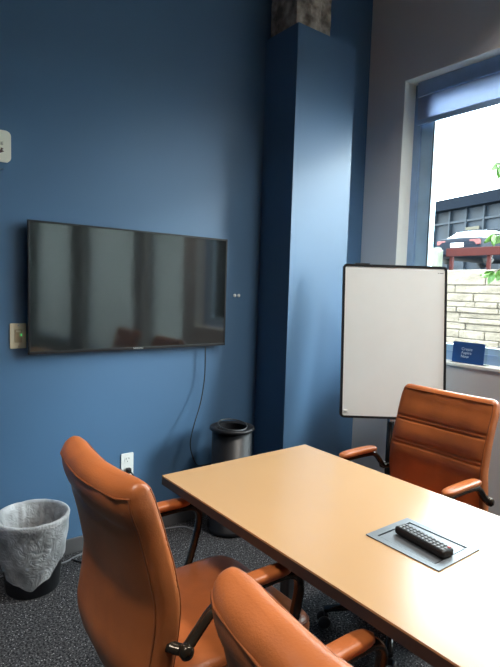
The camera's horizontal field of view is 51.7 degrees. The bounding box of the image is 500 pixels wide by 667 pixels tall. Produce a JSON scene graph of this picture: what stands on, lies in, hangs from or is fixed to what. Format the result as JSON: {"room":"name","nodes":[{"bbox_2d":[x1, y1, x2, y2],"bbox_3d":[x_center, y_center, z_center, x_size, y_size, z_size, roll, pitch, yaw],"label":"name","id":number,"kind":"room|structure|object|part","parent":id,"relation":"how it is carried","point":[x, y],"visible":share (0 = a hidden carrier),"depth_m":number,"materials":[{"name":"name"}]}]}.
{"room":"meeting room","nodes":[
{"label":"meeting room","id":0,"kind":"room"},
{"bbox_2d":[0,0,372,556],"bbox_3d":[-1.333,-0.708,2.272,5.679,3.700,0.200,-2,6,-37],"label":"wall","id":1,"kind":"structure","parent":0,"point":[141,115],"depth_m":2.72,"materials":[{"name":"blue paint"}]},
{"bbox_2d":[0,130,10,169],"bbox_3d":[-1.132,-0.811,2.259,0.150,0.162,0.046,-2,6,-37],"label":"fire alarm","id":2,"kind":"object","parent":1,"relation":"attached to","point":[5,137],"visible":1,"depth_m":2.27,"materials":[{"name":"beige plastic"}]},
{"bbox_2d":[10,323,25,348],"bbox_3d":[-1.082,0.011,2.409,0.070,0.117,0.012,-2,6,-37],"label":"light switch","id":3,"kind":"object","parent":1,"relation":"attached to","point":[17,330],"visible":1,"depth_m":2.40,"materials":[{"name":"beige plastic"}]},
{"bbox_2d":[69,468,133,562],"bbox_3d":[-0.732,0.935,2.682,0.105,0.396,0.391,6,7,44],"label":"cable","id":4,"kind":"object","parent":1,"relation":"attached to","point":[128,470],"visible":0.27,"depth_m":2.78,"materials":[{"name":"black plastic"}]},
{"bbox_2d":[0,511,206,573],"bbox_3d":[-1.701,1.118,2.053,4.329,0.078,0.012,-2,6,-37],"label":"baseboard","id":5,"kind":"structure","parent":1,"relation":"attached to","point":[75,544],"depth_m":2.97,"materials":[{"name":"rubber"}]},
{"bbox_2d":[27,219,227,354],"bbox_3d":[-0.595,-0.228,2.731,1.110,0.622,0.049,-2,6,-37],"label":"television","id":6,"kind":"object","parent":1,"relation":"attached to","point":[90,288],"visible":1,"depth_m":2.65,"materials":[{"name":"black glass"}]},
{"bbox_2d":[190,347,210,465],"bbox_3d":[-0.207,0.495,3.079,0.054,0.839,0.426,6,6,42],"label":"cable","id":7,"kind":"object","parent":6,"relation":"hanging from","point":[205,347],"visible":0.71,"depth_m":2.98,"materials":[{"name":"black plastic"}]},
{"bbox_2d":[121,452,133,474],"bbox_3d":[-0.667,0.711,2.805,0.070,0.124,0.009,-2,6,-37],"label":"wall outlet","id":8,"kind":"object","parent":1,"relation":"attached to","point":[126,458],"visible":0.75,"depth_m":2.80,"materials":[{"name":"white plastic"}]},
{"bbox_2d":[124,456,130,462],"bbox_3d":[-0.666,0.683,2.803,0.034,0.034,0.008,-2,6,-37],"label":"socket","id":9,"kind":"object","parent":8,"relation":"attached to","point":[127,459],"depth_m":2.80,"materials":[{"name":"white plastic"}]},
{"bbox_2d":[271,0,331,37],"bbox_3d":[0.318,-2.173,3.051,0.273,0.812,0.245,-2,6,-37],"label":"column","id":10,"kind":"structure","parent":1,"relation":"attached to","point":[315,14],"depth_m":3.00,"materials":[{"name":"concrete"}]},
{"bbox_2d":[254,22,355,455],"bbox_3d":[0.336,-0.335,3.288,0.485,2.888,0.284,-2,6,-37],"label":"column","id":11,"kind":"structure","parent":1,"relation":"attached to","point":[310,79],"depth_m":3.13,"materials":[{"name":"blue paint"}]},
{"bbox_2d":[0,515,432,666],"bbox_3d":[1.510,1.604,-1.346,5.679,0.120,9.765,-2,6,-37],"label":"floor","id":12,"kind":"structure","parent":0,"point":[48,630],"depth_m":2.15,"materials":[{"name":"carpet"}]},
{"bbox_2d":[0,501,68,599],"bbox_3d":[-0.987,0.986,2.345,0.310,0.335,0.310,-2,6,-37],"label":"waste bin","id":13,"kind":"object","parent":12,"relation":"on","point":[12,590],"visible":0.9,"depth_m":2.25,"materials":[{"name":"grey plastic"}]},
{"bbox_2d":[0,499,69,591],"bbox_3d":[-0.987,0.963,2.343,0.321,0.311,0.321,-2,6,-37],"label":"liner","id":14,"kind":"object","parent":13,"relation":"in","point":[27,557],"visible":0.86,"depth_m":2.25,"materials":[{"name":"white plastic"}]},
{"bbox_2d":[0,526,193,577],"bbox_3d":[-0.845,1.127,2.648,1.207,0.009,0.105,-1,6,-34],"label":"cord","id":15,"kind":"object","parent":12,"relation":"on","point":[68,560],"visible":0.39,"depth_m":2.94,"materials":[{"name":"grey plastic"}]},
{"bbox_2d":[60,436,308,666],"bbox_3d":[-0.167,0.771,1.464,0.655,0.962,0.598,-2,6,-37],"label":"office chair","id":16,"kind":"object","parent":12,"relation":"on","point":[137,609],"visible":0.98,"depth_m":1.20,"materials":[{"name":"leather"}]},
{"bbox_3d":[-0.332,0.618,1.320,0.221,0.642,0.460,-2,6,-37],"label":"backrest","id":17,"kind":"part","parent":16,"relation":"part of","materials":[{"name":"leather"}]},
{"bbox_3d":[-0.312,0.712,1.635,0.398,0.283,0.077,-2,6,-37],"label":"arm frame","id":18,"kind":"part","parent":16,"relation":"part of","materials":[{"name":"brown metal"}]},
{"bbox_3d":[-0.034,0.751,1.274,0.398,0.283,0.077,-2,6,-37],"label":"arm frame","id":19,"kind":"part","parent":16,"relation":"part of","materials":[{"name":"brown metal"}]},
{"bbox_3d":[-0.121,0.818,1.504,0.472,0.084,0.456,-2,6,-37],"label":"seat","id":20,"kind":"part","parent":16,"relation":"part of","materials":[{"name":"leather"}]},
{"bbox_2d":[207,419,253,537],"bbox_3d":[-0.111,0.813,2.958,0.256,0.626,0.256,-2,6,-37],"label":"bin","id":21,"kind":"object","parent":12,"relation":"on","point":[231,440],"visible":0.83,"depth_m":2.86,"materials":[{"name":"black plastic"}]},
{"bbox_2d":[210,567,387,666],"bbox_3d":[0.289,0.841,0.813,0.655,0.962,0.598,-2,6,-37],"label":"office chair","id":22,"kind":"object","parent":12,"relation":"on","point":[253,628],"visible":1,"depth_m":0.68,"materials":[{"name":"brown leather"}]},
{"bbox_3d":[0.144,0.781,0.984,0.398,0.283,0.077,-2,6,-37],"label":"arm frame","id":23,"kind":"part","parent":22,"relation":"part of","materials":[{"name":"brown metal"}]},
{"bbox_2d":[162,444,499,666],"bbox_3d":[0.509,0.920,1.268,0.668,0.740,1.829,-2,6,-37],"label":"conference table","id":24,"kind":"object","parent":12,"relation":"on","point":[311,510],"visible":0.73,"depth_m":1.36,"materials":[{"name":"brown wood"}]},
{"bbox_3d":[0.136,0.872,1.753,0.060,0.630,0.044,-2,6,-37],"label":"leg","id":25,"kind":"part","parent":24,"relation":"part of","materials":[{"name":"metal"}]},
{"bbox_2d":[366,518,479,571],"bbox_3d":[0.444,0.541,1.335,0.180,0.007,0.216,-2,6,-37],"label":"hatch","id":26,"kind":"object","parent":24,"relation":"on","point":[393,540],"visible":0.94,"depth_m":1.32,"materials":[{"name":"grey metal"}]},
{"bbox_3d":[0.444,0.542,1.335,0.133,0.004,0.165,-2,6,-37],"label":"hatch lid","id":27,"kind":"part","parent":26,"relation":"part of","materials":[{"name":"grey metal"}]},
{"bbox_2d":[395,524,452,558],"bbox_3d":[0.443,0.528,1.321,0.042,0.022,0.157,-1,6,-31],"label":"remote control","id":28,"kind":"object","parent":26,"relation":"on","point":[442,550],"visible":1,"depth_m":1.30,"materials":[{"name":"black plastic"}]},
{"bbox_2d":[339,263,446,475],"bbox_3d":[0.817,0.367,3.071,0.565,1.556,0.524,-2,6,-37],"label":"easel","id":29,"kind":"object","parent":12,"relation":"on","point":[394,321],"visible":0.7,"depth_m":3.02,"materials":[{"name":"plastic"}]},
{"bbox_3d":[0.823,0.667,3.045,0.042,0.443,0.041,-2,6,-37],"label":"post","id":30,"kind":"part","parent":29,"relation":"part of","materials":[{"name":"black metal"}]},
{"bbox_2d":[316,384,499,666],"bbox_3d":[0.650,0.738,2.148,0.655,0.962,0.598,-2,6,-37],"label":"office chair","id":31,"kind":"object","parent":12,"relation":"on","point":[442,440],"visible":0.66,"depth_m":2.21,"materials":[{"name":"brown leather"}]},
{"bbox_3d":[0.432,1.126,2.140,0.253,0.057,0.046,2,5,-1],"label":"leg","id":32,"kind":"part","parent":31,"relation":"part of","materials":[{"name":"black metal"}]},
{"bbox_3d":[0.520,0.678,2.331,0.398,0.283,0.077,-2,6,-37],"label":"arm frame","id":33,"kind":"part","parent":31,"relation":"part of","materials":[{"name":"brown metal"}]},
{"bbox_3d":[0.544,1.142,1.993,0.046,0.057,0.253,3,5,15],"label":"leg","id":34,"kind":"part","parent":31,"relation":"part of","materials":[{"name":"black metal"}]},
{"bbox_3d":[0.825,0.573,2.265,0.221,0.642,0.460,-2,6,-37],"label":"backrest","id":35,"kind":"part","parent":31,"relation":"part of","materials":[{"name":"leather"}]},
{"bbox_3d":[0.798,0.718,1.970,0.398,0.283,0.077,-2,6,-37],"label":"arm frame","id":36,"kind":"part","parent":31,"relation":"part of","materials":[{"name":"brown metal"}]},
{"bbox_2d":[351,0,499,515],"bbox_3d":[3.761,-0.373,0.167,0.240,3.700,9.365,-2,6,-37],"label":"wall","id":37,"kind":"structure","parent":0,"point":[410,39],"depth_m":3.52,"materials":[{"name":"grey paint"}]},
{"bbox_2d":[395,47,499,372],"bbox_3d":[1.737,-0.681,2.774,0.217,1.868,2.115,-2,6,-37],"label":"window","id":38,"kind":"structure","parent":37,"relation":"in","point":[420,144],"depth_m":3.54,"materials":[{"name":"paint"}]},
{"bbox_3d":[1.790,-0.668,2.817,0.060,1.678,2.005,-2,6,-37],"label":"sash frame","id":39,"kind":"part","parent":38,"relation":"part of","materials":[{"name":"metal"}]},
{"bbox_2d":[417,55,499,125],"bbox_3d":[1.756,-1.467,2.704,0.032,0.279,2.025,-2,6,-37],"label":"roller shade","id":40,"kind":"object","parent":38,"relation":"attached to","point":[476,86],"visible":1,"depth_m":3.26,"materials":[{"name":"fabric"}]},
{"bbox_2d":[451,341,485,365],"bbox_3d":[1.371,0.122,3.209,0.047,0.133,0.228,-2,6,-37],"label":"sign","id":41,"kind":"object","parent":38,"relation":"on","point":[463,352],"visible":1,"depth_m":3.20,"materials":[{"name":"blue plastic"}]},
{"bbox_3d":[1.673,0.241,2.825,0.127,0.020,2.115,-2,6,-37],"label":"sill","id":42,"kind":"part","parent":38,"relation":"part of","materials":[{"name":"paint"}]},
{"bbox_3d":[16.728,-3.200,33.371,52.750,5.114,57.000,-2,6,-37],"label":"ground","id":43,"kind":"structure","parent":0,"visible":0},
{"bbox_2d":[432,247,442,266],"bbox_3d":[6.533,-2.649,18.355,0.320,0.780,0.540,-2,6,-37],"label":"post","id":44,"kind":"object","parent":43,"relation":"on","point":[437,256],"visible":0.41,"depth_m":18.13,"materials":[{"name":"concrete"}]},
{"bbox_2d":[433,188,499,269],"bbox_3d":[13.437,-4.905,26.518,6.000,3.814,12.520,0,5,-23],"label":"office building","id":45,"kind":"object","parent":43,"relation":"on","point":[481,210],"visible":0.3,"depth_m":25.86,"materials":[{"name":"metal"}]},
{"bbox_3d":[10.982,-4.544,25.603,0.040,1.500,0.869,0,5,-23],"label":"ochre panel","id":46,"kind":"part","parent":45,"relation":"part of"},
{"bbox_2d":[437,229,499,267],"bbox_3d":[9.682,-3.495,21.197,4.700,1.445,1.877,-2,6,-39],"label":"parked car","id":47,"kind":"object","parent":43,"relation":"on","point":[467,238],"visible":0.66,"depth_m":19.96,"materials":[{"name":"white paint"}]},
{"bbox_3d":[7.919,-3.384,19.755,0.030,0.160,0.520,-2,6,-39],"label":"licence plate","id":48,"kind":"part","parent":47,"relation":"part of","materials":[{"name":"white plastic"}]},
{"bbox_2d":[469,239,480,243],"bbox_3d":[8.403,-3.428,19.265,0.130,0.200,0.400,-2,6,-39],"label":"tail light","id":49,"kind":"object","parent":47,"relation":"attached to","point":[471,241],"depth_m":19.22,"materials":[{"name":"red plastic"}]},
{"bbox_2d":[446,246,499,269],"bbox_3d":[8.382,-2.409,16.358,0.200,0.750,4.700,-2,6,-37],"label":"guard rail","id":50,"kind":"object","parent":43,"relation":"on","point":[492,250],"visible":0.87,"depth_m":17.30,"materials":[{"name":"red metal"}]},
{"bbox_3d":[7.086,-2.584,18.128,0.100,0.720,0.120,-2,6,-37],"label":"post","id":51,"kind":"part","parent":50,"relation":"part of","materials":[{"name":"red metal"}]},
{"bbox_3d":[7.905,-2.469,17.061,0.100,0.720,0.120,-2,6,-37],"label":"post","id":52,"kind":"part","parent":50,"relation":"part of","materials":[{"name":"red metal"}]},
{"bbox_3d":[2.191,1.176,5.605,3.781,0.200,22.000,-2,6,-37],"label":"ground","id":53,"kind":"structure","parent":0,"visible":0},
{"bbox_2d":[446,270,499,364],"bbox_3d":[3.324,0.128,7.381,0.268,2.057,15.612,-2,6,-37],"label":"wall","id":54,"kind":"structure","parent":53,"relation":"on","point":[473,305],"depth_m":7.36,"materials":[{"name":"brick"}]},
{"bbox_2d":[480,163,499,284],"bbox_3d":[2.283,-0.191,3.410,1.429,2.902,0.237,4,5,28],"label":"young tree","id":55,"kind":"object","parent":53,"relation":"on","point":[494,239],"visible":1,"depth_m":3.65,"materials":[{"name":"green plant"}]}
]}

